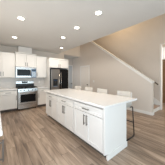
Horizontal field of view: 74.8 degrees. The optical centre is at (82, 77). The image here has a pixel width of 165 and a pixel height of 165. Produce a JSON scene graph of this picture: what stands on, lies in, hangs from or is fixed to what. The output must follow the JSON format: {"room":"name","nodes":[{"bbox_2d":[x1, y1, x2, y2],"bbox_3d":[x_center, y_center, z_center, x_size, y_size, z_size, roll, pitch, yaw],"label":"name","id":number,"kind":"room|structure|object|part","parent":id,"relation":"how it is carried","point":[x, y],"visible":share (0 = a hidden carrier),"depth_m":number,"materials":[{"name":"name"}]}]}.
{"room":"kitchen","nodes":[
{"label":"kitchen","id":0,"kind":"room"},
{"bbox_2d":[0,45,79,87],"bbox_3d":[-1.770,-1.280,6.040,6.410,5.300,0.160,0,0,-39],"label":"wall","id":1,"kind":"structure","parent":0,"point":[75,51],"depth_m":5.42,"materials":[{"name":"beige paint"}]},
{"bbox_2d":[0,51,14,77],"bbox_3d":[-3.328,-0.521,4.454,0.929,1.042,0.386,0,0,-39],"label":"upper cabinet","id":2,"kind":"object","parent":1,"relation":"attached to","point":[7,59],"visible":1,"depth_m":4.45,"materials":[{"name":"white paint"}]},
{"bbox_3d":[-3.411,-0.512,4.199,0.442,1.009,0.020,0,0,-39],"label":"door","id":3,"kind":"part","parent":2,"relation":"part of","materials":[{"name":"white paint"}]},
{"bbox_2d":[14,52,36,67],"bbox_3d":[-2.632,-0.782,4.993,0.869,0.635,0.416,0,0,-39],"label":"upper cabinet","id":4,"kind":"object","parent":1,"relation":"attached to","point":[21,59],"visible":0.96,"depth_m":4.82,"materials":[{"name":"white paint"}]},
{"bbox_3d":[-2.694,-0.759,4.735,0.412,0.574,0.020,0,0,-39],"label":"door","id":5,"kind":"part","parent":4,"relation":"part of","materials":[{"name":"white paint"}]},
{"bbox_2d":[17,46,31,53],"bbox_3d":[-2.687,-1.236,5.017,0.550,0.268,0.310,0,0,-39],"label":"cover","id":6,"kind":"object","parent":4,"relation":"on","point":[19,49],"depth_m":4.90,"materials":[{"name":"white paint"}]},
{"bbox_2d":[15,67,35,76],"bbox_3d":[-2.620,-0.230,4.978,0.832,0.455,0.444,0,0,-39],"label":"microwave","id":7,"kind":"object","parent":4,"relation":"attached to","point":[19,71],"visible":0.99,"depth_m":4.81,"materials":[{"name":"silver metal"}]},
{"bbox_3d":[-2.603,-0.197,4.784,0.615,0.390,0.033,0,0,-39],"label":"door","id":8,"kind":"part","parent":7,"relation":"part of","materials":[{"name":"black glass"}]},
{"bbox_3d":[-2.367,-0.759,4.997,0.412,0.574,0.020,0,0,-39],"label":"door","id":9,"kind":"part","parent":4,"relation":"part of","materials":[{"name":"white paint"}]},
{"bbox_2d":[34,56,45,77],"bbox_3d":[-2.113,-0.521,5.428,0.524,1.042,0.386,0,0,-39],"label":"upper cabinet","id":10,"kind":"object","parent":1,"relation":"attached to","point":[40,60],"visible":0.96,"depth_m":5.30,"materials":[{"name":"white paint"}]},
{"bbox_2d":[46,58,67,68],"bbox_3d":[-1.391,-0.728,5.798,1.044,0.475,0.701,0,0,-39],"label":"upper cabinet","id":11,"kind":"object","parent":1,"relation":"attached to","point":[55,63],"visible":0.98,"depth_m":5.56,"materials":[{"name":"white paint"}]},
{"bbox_3d":[-1.398,-0.697,5.402,0.499,0.399,0.020,0,0,-39],"label":"door","id":12,"kind":"part","parent":11,"relation":"part of","materials":[{"name":"white paint"}]},
{"bbox_3d":[-1.003,-0.697,5.719,0.499,0.399,0.020,0,0,-39],"label":"door","id":13,"kind":"part","parent":11,"relation":"part of","materials":[{"name":"white paint"}]},
{"bbox_2d":[64,58,72,64],"bbox_3d":[-1.003,-0.050,7.314,1.460,2.840,0.870,0,0,-39],"label":"wall","id":14,"kind":"structure","parent":0,"point":[70,61],"depth_m":7.74,"materials":[{"name":"beige paint"}]},
{"bbox_2d":[68,65,72,88],"bbox_3d":[-1.059,0.233,7.559,0.962,2.275,0.115,0,0,-39],"label":"door","id":15,"kind":"structure","parent":14,"relation":"in","point":[70,67],"depth_m":7.77,"materials":[{"name":"grey paint"}]},
{"bbox_2d":[64,55,77,58],"bbox_3d":[-0.956,-1.420,7.255,1.220,0.100,0.720,0,0,-39],"label":"ceiling","id":16,"kind":"structure","parent":0,"point":[65,56],"depth_m":7.40,"materials":[{"name":"paint"}]},
{"bbox_2d":[0,103,164,164],"bbox_3d":[1.290,1.430,3.500,8.010,0.120,10.950,0,0,-39],"label":"floor","id":17,"kind":"structure","parent":0,"point":[30,136],"depth_m":2.31,"materials":[{"name":"brown wood"}]},
{"bbox_2d":[0,139,3,161],"bbox_3d":[-1.145,0.933,0.995,0.656,0.871,0.635,0,0,-39],"label":"base cabinet","id":18,"kind":"object","parent":17,"relation":"on","point":[2,142],"visible":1,"depth_m":0.97,"materials":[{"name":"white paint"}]},
{"bbox_2d":[0,88,17,135],"bbox_3d":[-2.138,0.477,2.697,1.345,0.039,4.593,0,0,-39],"label":"countertop","id":19,"kind":"structure","parent":18,"relation":"on","point":[1,89],"depth_m":2.70,"materials":[{"name":"white stone"}]},
{"bbox_2d":[0,90,16,112],"bbox_3d":[-3.085,0.933,4.450,0.620,0.871,0.656,0,0,-39],"label":"base cabinet","id":20,"kind":"object","parent":17,"relation":"on","point":[8,98],"visible":0.98,"depth_m":4.24,"materials":[{"name":"white paint"}]},
{"bbox_3d":[-2.909,0.605,4.230,0.601,0.147,0.020,0,0,-39],"label":"drawer","id":21,"kind":"part","parent":20,"relation":"part of","materials":[{"name":"white paint"}]},
{"bbox_2d":[16,81,37,109],"bbox_3d":[-2.508,0.764,4.864,0.762,1.209,0.732,0,0,-39],"label":"gas range","id":22,"kind":"object","parent":17,"relation":"on","point":[27,93],"visible":1,"depth_m":4.67,"materials":[{"name":"silver metal"}]},
{"bbox_3d":[-2.720,0.379,5.128,0.762,0.188,0.055,0,0,-39],"label":"splash panel","id":23,"kind":"part","parent":22,"relation":"part of","materials":[{"name":"black metal"}]},
{"bbox_2d":[16,86,36,88],"bbox_3d":[-2.510,0.438,4.867,0.762,0.072,0.605,0,0,-39],"label":"cooktop","id":24,"kind":"object","parent":22,"relation":"in","point":[18,87],"depth_m":4.83,"materials":[{"name":"metal"}]},
{"bbox_3d":[-2.327,0.864,4.638,0.762,0.508,0.040,0,0,-39],"label":"oven door","id":25,"kind":"part","parent":22,"relation":"part of","materials":[{"name":"silver metal"}]},
{"bbox_3d":[-2.330,1.210,4.642,0.762,0.170,0.030,0,0,-39],"label":"drawer","id":26,"kind":"part","parent":22,"relation":"part of","materials":[{"name":"silver metal"}]},
{"bbox_3d":[-2.329,0.538,4.640,0.762,0.127,0.055,0,0,-39],"label":"control panel","id":27,"kind":"part","parent":22,"relation":"part of","materials":[{"name":"silver metal"}]},
{"bbox_2d":[37,88,48,106],"bbox_3d":[-2.020,0.933,5.304,0.510,0.871,0.656,0,0,-39],"label":"base cabinet","id":28,"kind":"object","parent":17,"relation":"on","point":[41,94],"visible":0.6,"depth_m":5.05,"materials":[{"name":"white paint"}]},
{"bbox_3d":[-1.843,0.970,5.084,0.491,0.563,0.020,0,0,-39],"label":"door","id":29,"kind":"part","parent":28,"relation":"part of","materials":[{"name":"white paint"}]},
{"bbox_2d":[44,59,49,89],"bbox_3d":[-1.807,0.230,5.477,0.024,2.279,0.688,0,0,-39],"label":"panel","id":30,"kind":"object","parent":17,"relation":"on","point":[47,79],"visible":0.5,"depth_m":5.38,"materials":[{"name":"white paint"}]},
{"bbox_2d":[46,93,59,123],"bbox_3d":[-0.779,0.933,3.623,0.656,0.871,0.860,0,0,-39],"label":"base cabinet","id":31,"kind":"object","parent":17,"relation":"on","point":[51,99],"visible":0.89,"depth_m":3.38,"materials":[{"name":"white paint"}]},
{"bbox_3d":[-1.132,0.970,3.612,0.020,0.563,0.417,0,0,-39],"label":"door","id":32,"kind":"part","parent":31,"relation":"part of","materials":[{"name":"white paint"}]},
{"bbox_3d":[-1.000,0.605,3.447,0.020,0.147,0.841,0,0,-39],"label":"drawer","id":33,"kind":"part","parent":31,"relation":"part of","materials":[{"name":"white paint"}]},
{"bbox_3d":[-0.867,0.970,3.281,0.020,0.563,0.417,0,0,-39],"label":"door","id":34,"kind":"part","parent":31,"relation":"part of","materials":[{"name":"white paint"}]},
{"bbox_2d":[50,69,67,89],"bbox_3d":[-1.350,0.469,5.743,0.985,1.798,0.807,0,0,-39],"label":"refrigerator","id":35,"kind":"object","parent":17,"relation":"on","point":[58,78],"visible":0.53,"depth_m":5.42,"materials":[{"name":"black metal"}]},
{"bbox_3d":[-1.343,0.445,5.350,0.445,1.720,0.070,0,0,-39],"label":"freezer door","id":36,"kind":"part","parent":35,"relation":"part of","materials":[{"name":"silver metal"}]},
{"bbox_3d":[-0.970,0.445,5.649,0.490,1.720,0.070,0,0,-39],"label":"fridge door","id":37,"kind":"part","parent":35,"relation":"part of","materials":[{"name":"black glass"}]},
{"bbox_2d":[57,96,76,135],"bbox_3d":[-0.242,0.933,2.952,0.656,0.871,0.860,0,0,-39],"label":"base cabinet","id":38,"kind":"object","parent":17,"relation":"on","point":[65,106],"visible":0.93,"depth_m":2.71,"materials":[{"name":"white paint"}]},
{"bbox_3d":[-0.594,0.970,2.941,0.020,0.563,0.417,0,0,-39],"label":"door","id":39,"kind":"part","parent":38,"relation":"part of","materials":[{"name":"white paint"}]},
{"bbox_3d":[-0.462,0.605,2.776,0.020,0.147,0.841,0,0,-39],"label":"drawer","id":40,"kind":"part","parent":38,"relation":"part of","materials":[{"name":"white paint"}]},
{"bbox_3d":[-0.329,0.970,2.610,0.020,0.563,0.417,0,0,-39],"label":"door","id":41,"kind":"part","parent":38,"relation":"part of","materials":[{"name":"white paint"}]},
{"bbox_2d":[44,88,136,108],"bbox_3d":[-0.088,0.477,3.113,1.085,0.039,2.770,0,0,-39],"label":"countertop","id":42,"kind":"structure","parent":38,"relation":"on","point":[101,100],"depth_m":2.47,"materials":[{"name":"white stone"}]},
{"bbox_2d":[85,87,92,91],"bbox_3d":[0.070,0.854,3.567,0.496,1.033,0.462,0,0,-39],"label":"bar stool","id":43,"kind":"object","parent":17,"relation":"on","point":[86,88],"visible":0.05,"depth_m":3.69,"materials":[{"name":"beige fabric"}]},
{"bbox_2d":[74,101,105,157],"bbox_3d":[0.296,0.933,2.281,0.656,0.871,0.860,0,0,-39],"label":"base cabinet","id":44,"kind":"object","parent":17,"relation":"on","point":[88,119],"visible":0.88,"depth_m":2.03,"materials":[{"name":"white paint"}]},
{"bbox_3d":[-0.057,0.970,2.270,0.020,0.563,0.417,0,0,-39],"label":"door","id":45,"kind":"part","parent":44,"relation":"part of","materials":[{"name":"white paint"}]},
{"bbox_3d":[0.076,0.605,2.104,0.020,0.147,0.841,0,0,-39],"label":"drawer","id":46,"kind":"part","parent":44,"relation":"part of","materials":[{"name":"white paint"}]},
{"bbox_3d":[0.208,0.970,1.939,0.020,0.563,0.417,0,0,-39],"label":"door","id":47,"kind":"part","parent":44,"relation":"part of","materials":[{"name":"white paint"}]},
{"bbox_2d":[97,88,106,93],"bbox_3d":[0.442,0.854,3.103,0.496,1.033,0.462,0,0,-39],"label":"bar stool","id":48,"kind":"object","parent":17,"relation":"on","point":[99,90],"visible":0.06,"depth_m":3.23,"materials":[{"name":"beige fabric"}]},
{"bbox_2d":[103,103,126,160],"bbox_3d":[0.615,0.933,1.953,0.672,0.871,0.046,0,0,-39],"label":"island end panel","id":49,"kind":"object","parent":17,"relation":"on","point":[114,118],"visible":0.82,"depth_m":1.90,"materials":[{"name":"white paint"}]},
{"bbox_3d":[0.646,1.317,1.958,0.617,0.104,0.013,0,0,-39],"label":"moulding","id":50,"kind":"part","parent":49,"relation":"part of","materials":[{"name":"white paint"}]},
{"bbox_2d":[117,91,134,140],"bbox_3d":[0.886,0.854,2.549,0.496,1.033,0.462,0,0,-39],"label":"bar stool","id":51,"kind":"object","parent":17,"relation":"on","point":[119,93],"visible":0.36,"depth_m":2.52,"materials":[{"name":"beige fabric"}]},
{"bbox_3d":[0.936,0.486,2.589,0.320,0.297,0.440,0,0,-39],"label":"backrest","id":52,"kind":"part","parent":51,"relation":"part of","materials":[{"name":"beige fabric"}]},
{"bbox_3d":[1.013,1.014,2.390,0.496,0.714,0.056,0,0,-39],"label":"leg frame","id":53,"kind":"part","parent":51,"relation":"part of","materials":[{"name":"black metal"}]},
{"bbox_2d":[154,98,159,111],"bbox_3d":[1.687,-0.096,5.868,0.918,2.932,4.100,0,0,-39],"label":"staircase","id":54,"kind":"structure","parent":17,"relation":"on","point":[156,102],"depth_m":4.59,"materials":[{"name":"white paint"}]},
{"bbox_2d":[0,0,164,53],"bbox_3d":[0.050,-1.530,1.545,3.630,0.320,9.450,0,0,-39],"label":"ceiling","id":55,"kind":"structure","parent":0,"point":[43,27],"depth_m":2.60,"materials":[{"name":"paint"}]},
{"bbox_2d":[94,10,102,14],"bbox_3d":[0.337,-1.365,2.282,0.170,0.010,0.170,0,0,-39],"label":"recessed light","id":56,"kind":"object","parent":55,"relation":"in","point":[98,12],"visible":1,"depth_m":2.26,"materials":[{"name":"white paint"}]},
{"bbox_2d":[73,42,153,111],"bbox_3d":[0.953,-0.555,5.944,0.120,3.850,5.155,0,0,-39],"label":"wall","id":57,"kind":"structure","parent":0,"point":[107,72],"depth_m":5.27,"materials":[{"name":"beige paint"}]},
{"bbox_2d":[80,65,89,90],"bbox_3d":[0.100,0.312,6.820,0.115,2.115,0.922,0,0,-39],"label":"door","id":58,"kind":"structure","parent":57,"relation":"in","point":[84,70],"depth_m":6.84,"materials":[{"name":"white paint"}]},
{"bbox_2d":[91,41,154,83],"bbox_3d":[1.233,-1.146,5.594,0.170,2.758,4.310,0,0,-39],"label":"trim","id":59,"kind":"structure","parent":57,"relation":"attached to","point":[151,81],"depth_m":4.67,"materials":[{"name":"white paint"}]},
{"bbox_2d":[126,107,153,115],"bbox_3d":[0.958,1.315,5.937,0.152,0.110,5.171,0,0,-39],"label":"baseboard","id":60,"kind":"structure","parent":57,"relation":"attached to","point":[128,108],"depth_m":4.17,"materials":[{"name":"white paint"}]},
{"bbox_2d":[93,14,164,100],"bbox_3d":[3.530,-1.280,4.430,0.150,5.300,9.300,0,0,-39],"label":"wall","id":61,"kind":"structure","parent":0,"point":[138,45],"depth_m":5.15,"materials":[{"name":"beige paint"}]},
{"bbox_2d":[160,43,164,109],"bbox_3d":[3.831,-0.030,4.038,0.170,2.800,1.552,0,0,-39],"label":"trim","id":62,"kind":"structure","parent":61,"relation":"attached to","point":[162,43],"depth_m":4.57,"materials":[{"name":"white paint"}]},
{"bbox_3d":[4.307,-0.230,4.796,1.520,3.200,3.340,0,0,-39],"label":"wall","id":63,"kind":"structure","parent":0,"visible":0},
{"bbox_2d":[162,60,164,102],"bbox_3d":[4.304,0.212,5.729,0.115,2.315,1.142,0,0,-39],"label":"door","id":64,"kind":"structure","parent":63,"relation":"in","point":[163,61],"depth_m":5.76,"materials":[{"name":"brown wood"}]},
{"bbox_2d":[162,47,164,59],"bbox_3d":[4.389,-1.300,5.797,0.080,0.700,1.000,0,0,-39],"label":"window","id":65,"kind":"structure","parent":63,"relation":"in","point":[163,48],"depth_m":5.79,"materials":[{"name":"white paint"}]}
]}

